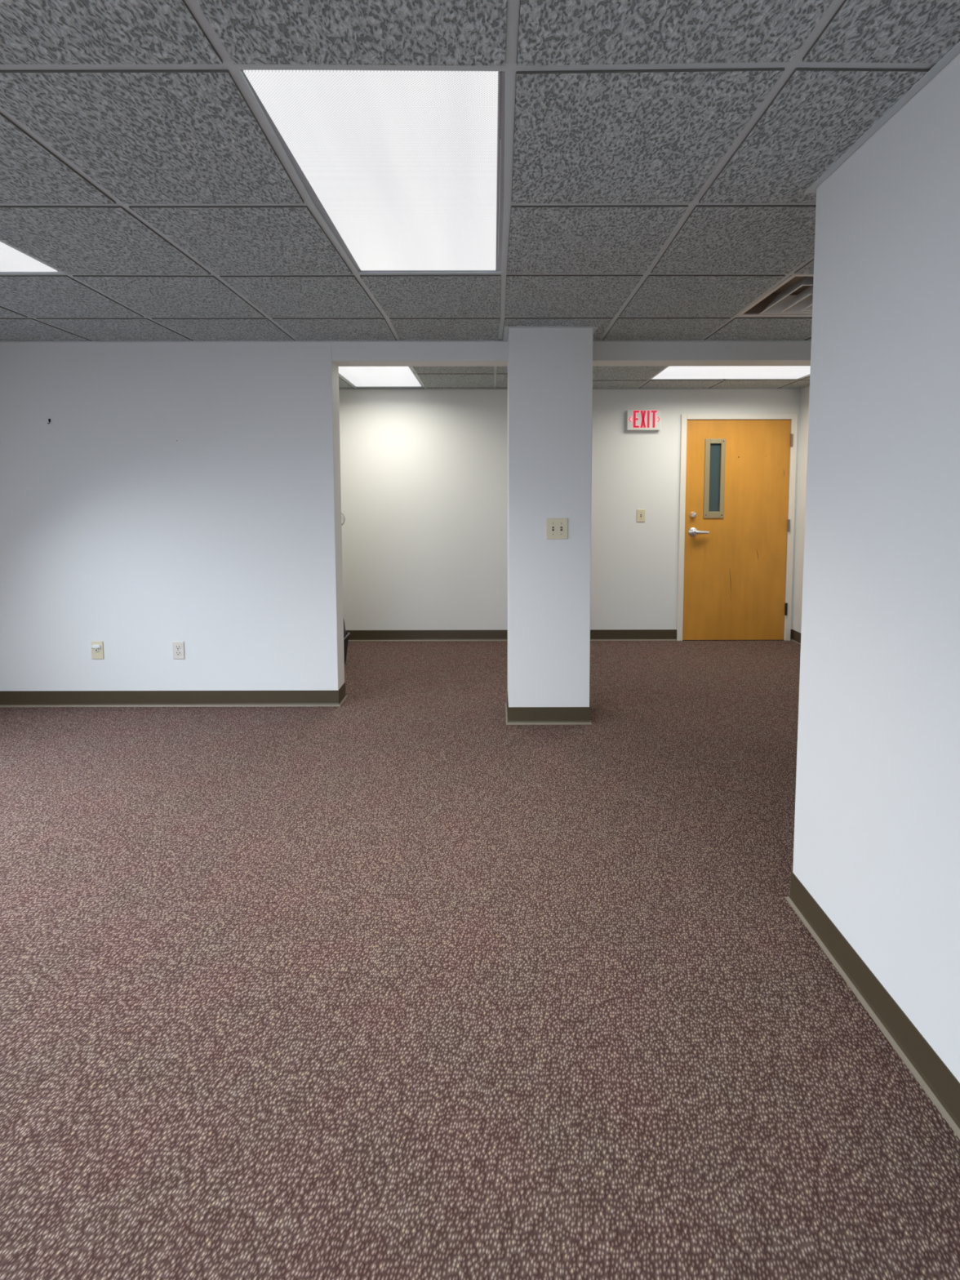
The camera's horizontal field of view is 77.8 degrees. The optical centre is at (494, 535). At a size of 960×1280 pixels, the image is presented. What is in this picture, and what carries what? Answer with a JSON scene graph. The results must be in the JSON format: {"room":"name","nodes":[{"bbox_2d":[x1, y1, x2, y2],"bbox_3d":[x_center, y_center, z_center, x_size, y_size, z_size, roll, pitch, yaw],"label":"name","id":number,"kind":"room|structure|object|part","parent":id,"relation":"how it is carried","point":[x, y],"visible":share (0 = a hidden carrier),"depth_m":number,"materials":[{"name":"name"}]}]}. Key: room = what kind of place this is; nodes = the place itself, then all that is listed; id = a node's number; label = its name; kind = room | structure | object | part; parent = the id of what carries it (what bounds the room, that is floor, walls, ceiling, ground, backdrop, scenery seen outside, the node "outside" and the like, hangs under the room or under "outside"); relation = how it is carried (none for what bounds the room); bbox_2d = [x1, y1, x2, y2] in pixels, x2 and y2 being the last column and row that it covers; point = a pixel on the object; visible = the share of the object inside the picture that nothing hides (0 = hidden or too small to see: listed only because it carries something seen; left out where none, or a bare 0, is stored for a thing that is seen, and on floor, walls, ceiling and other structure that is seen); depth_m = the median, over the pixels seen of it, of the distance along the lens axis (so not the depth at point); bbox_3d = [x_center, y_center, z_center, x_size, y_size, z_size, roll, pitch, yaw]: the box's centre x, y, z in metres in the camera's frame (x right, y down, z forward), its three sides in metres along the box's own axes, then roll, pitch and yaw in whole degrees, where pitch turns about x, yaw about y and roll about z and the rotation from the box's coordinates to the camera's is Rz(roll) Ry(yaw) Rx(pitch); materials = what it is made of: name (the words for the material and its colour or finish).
{"room":"empty office","nodes":[
{"label":"empty office","id":0,"kind":"room"},
{"bbox_2d":[0,340,811,691],"bbox_3d":[-0.275,-0.098,3.749,5.965,2.340,0.162,0,4,0],"label":"wall","id":1,"kind":"structure","parent":0,"point":[223,540],"depth_m":3.66,"materials":[{"name":"white paint"}]},
{"bbox_2d":[90,641,103,658],"bbox_3d":[-2.481,0.719,3.712,0.074,0.112,0.016,0,4,0],"label":"outlet","id":2,"kind":"object","parent":1,"relation":"attached to","point":[97,648],"visible":1,"depth_m":3.71,"materials":[{"name":"beige plastic"}]},
{"bbox_2d":[0,681,347,706],"bbox_3d":[-2.105,1.237,0.730,2.288,0.099,6.392,0,4,0],"label":"baseboard","id":3,"kind":"structure","parent":1,"relation":"attached to","point":[15,698],"depth_m":3.74,"materials":[{"name":"brown plastic"}]},
{"bbox_2d":[172,641,184,658],"bbox_3d":[-1.975,0.719,3.716,0.070,0.112,0.009,0,4,0],"label":"power outlet","id":4,"kind":"object","parent":1,"relation":"attached to","point":[178,646],"visible":1,"depth_m":3.71,"materials":[{"name":"beige plastic"}]},
{"bbox_2d":[175,651,181,655],"bbox_3d":[-1.975,0.738,3.715,0.033,0.025,0.002,0,4,0],"label":"socket","id":5,"kind":"object","parent":4,"relation":"attached to","point":[177,653],"depth_m":3.71,"materials":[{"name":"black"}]},
{"bbox_2d":[0,640,959,1279],"bbox_3d":[-0.268,1.263,1.475,6.165,0.060,8.069,0,4,0],"label":"floor","id":6,"kind":"structure","parent":0,"point":[401,980],"depth_m":1.58,"materials":[{"name":"carpet"}]},
{"bbox_2d":[343,632,350,662],"bbox_3d":[-1.288,0.902,4.565,0.287,0.230,0.376,0,4,0],"label":"waste bin","id":7,"kind":"object","parent":6,"relation":"on","point":[346,637],"visible":0.17,"depth_m":4.66,"materials":[{"name":"black plastic"}]},
{"bbox_2d":[343,619,346,637],"bbox_3d":[-1.276,0.663,4.584,0.249,0.240,0.281,0,4,0],"label":"trash bag","id":8,"kind":"object","parent":7,"relation":"in","point":[344,631],"visible":0.06,"depth_m":4.58,"materials":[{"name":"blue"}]},
{"bbox_2d":[0,0,959,389],"bbox_3d":[-0.272,-1.166,1.306,6.205,0.310,8.109,0,4,0],"label":"ceiling","id":9,"kind":"structure","parent":0,"point":[661,157],"depth_m":1.62,"materials":[{"name":"tile"}]},
{"bbox_2d":[0,241,59,271],"bbox_3d":[-2.100,-1.109,1.887,0.626,0.104,1.236,0,4,0],"label":"ceiling light","id":10,"kind":"object","parent":9,"relation":"attached to","point":[11,260],"visible":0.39,"depth_m":2.39,"materials":[{"name":"white plastic"}]},
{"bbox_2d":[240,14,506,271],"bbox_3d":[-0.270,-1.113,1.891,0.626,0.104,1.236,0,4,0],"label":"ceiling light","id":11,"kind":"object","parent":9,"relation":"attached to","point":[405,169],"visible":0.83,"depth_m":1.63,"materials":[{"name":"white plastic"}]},
{"bbox_2d":[338,366,422,386],"bbox_3d":[-0.909,-1.297,4.554,0.626,0.104,1.236,0,4,0],"label":"ceiling light","id":12,"kind":"object","parent":9,"relation":"attached to","point":[357,375],"visible":0.38,"depth_m":4.68,"materials":[{"name":"white plastic"}]},
{"bbox_2d":[652,365,810,378],"bbox_3d":[1.869,-1.300,4.535,1.236,0.104,0.626,0,4,0],"label":"ceiling light","id":13,"kind":"object","parent":9,"relation":"attached to","point":[671,371],"visible":0.38,"depth_m":4.57,"materials":[{"name":"white plastic"}]},
{"bbox_2d":[737,274,813,315],"bbox_3d":[1.558,-1.162,2.809,0.588,0.159,0.588,0,4,0],"label":"ceiling vent","id":14,"kind":"object","parent":9,"relation":"in","point":[793,296],"visible":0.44,"depth_m":2.94,"materials":[{"name":"white metal"}]},
{"bbox_2d":[507,328,593,706],"bbox_3d":[0.315,-0.084,3.528,0.468,2.340,0.323,0,4,0],"label":"wall pillar","id":15,"kind":"structure","parent":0,"point":[550,370],"depth_m":3.37,"materials":[{"name":"white paint"}]},
{"bbox_2d":[505,688,591,724],"bbox_3d":[0.317,1.033,3.606,0.497,0.099,0.352,0,4,0],"label":"baseboard","id":16,"kind":"structure","parent":15,"relation":"attached to","point":[514,715],"depth_m":3.44,"materials":[{"name":"brown plastic"}]},
{"bbox_2d":[546,518,568,538],"bbox_3d":[0.355,-0.037,3.366,0.122,0.119,0.012,0,4,0],"label":"light switch","id":17,"kind":"object","parent":15,"relation":"attached to","point":[556,528],"visible":1,"depth_m":3.36,"materials":[{"name":"beige plastic"}]},
{"bbox_2d":[338,378,800,630],"bbox_3d":[-0.279,-0.212,5.387,5.965,2.340,0.140,0,4,0],"label":"wall","id":18,"kind":"structure","parent":0,"point":[424,473],"depth_m":5.31,"materials":[{"name":"white paint"}]},
{"bbox_2d":[345,629,800,644],"bbox_3d":[0.137,1.029,3.669,5.145,0.099,3.461,0,4,0],"label":"baseboard","id":19,"kind":"structure","parent":18,"relation":"attached to","point":[595,634],"depth_m":5.39,"materials":[{"name":"brown plastic"}]},
{"bbox_2d":[636,509,644,521],"bbox_3d":[1.311,-0.175,5.319,0.074,0.112,0.012,0,4,0],"label":"light switch","id":20,"kind":"object","parent":18,"relation":"attached to","point":[640,513],"visible":1,"depth_m":5.32,"materials":[{"name":"beige plastic"}]},
{"bbox_2d":[626,409,661,431],"bbox_3d":[1.314,-1.012,5.239,0.296,0.175,0.050,0,4,0],"label":"exit sign","id":21,"kind":"object","parent":18,"relation":"attached to","point":[636,420],"visible":1,"depth_m":5.21,"materials":[{"name":"white plastic"}]},
{"bbox_2d":[676,413,798,640],"bbox_3d":[2.167,-0.060,5.363,1.027,2.031,0.218,0,4,0],"label":"door","id":22,"kind":"structure","parent":18,"relation":"in","point":[737,487],"depth_m":5.33,"materials":[{"name":"orange wood"}]},
{"bbox_3d":[1.843,-0.028,5.277,0.125,0.036,0.037,0,4,-3],"label":"lever","id":23,"kind":"part","parent":22,"relation":"part of","materials":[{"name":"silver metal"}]},
{"bbox_3d":[1.963,-0.513,5.313,0.106,0.611,0.006,0,4,0],"label":"glass pane","id":24,"kind":"part","parent":22,"relation":"part of","materials":[{"name":"clear glass"}]},
{"bbox_2d":[792,386,809,632],"bbox_3d":[2.767,-0.097,3.657,0.120,2.340,3.581,0,4,0],"label":"wall","id":25,"kind":"structure","parent":0,"point":[805,393],"depth_m":5.24,"materials":[{"name":"white paint"}]},
{"bbox_2d":[792,52,959,1082],"bbox_3d":[1.856,0.187,-0.390,1.760,2.340,4.528,0,4,0],"label":"wall","id":26,"kind":"structure","parent":0,"point":[877,841],"depth_m":1.46,"materials":[{"name":"white paint"}]},
{"bbox_2d":[0,40,959,390],"bbox_3d":[-0.272,-1.010,1.317,5.965,0.002,7.869,0,4,0],"label":"trim","id":27,"kind":"structure","parent":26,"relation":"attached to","point":[955,50],"depth_m":3.27,"materials":[{"name":"white paint"}]},
{"bbox_2d":[784,871,959,1139],"bbox_3d":[1.840,1.299,-0.245,1.754,0.099,4.422,0,4,0],"label":"baseboard","id":28,"kind":"structure","parent":26,"relation":"attached to","point":[935,1077],"depth_m":1.48,"materials":[{"name":"brown plastic"}]}
]}

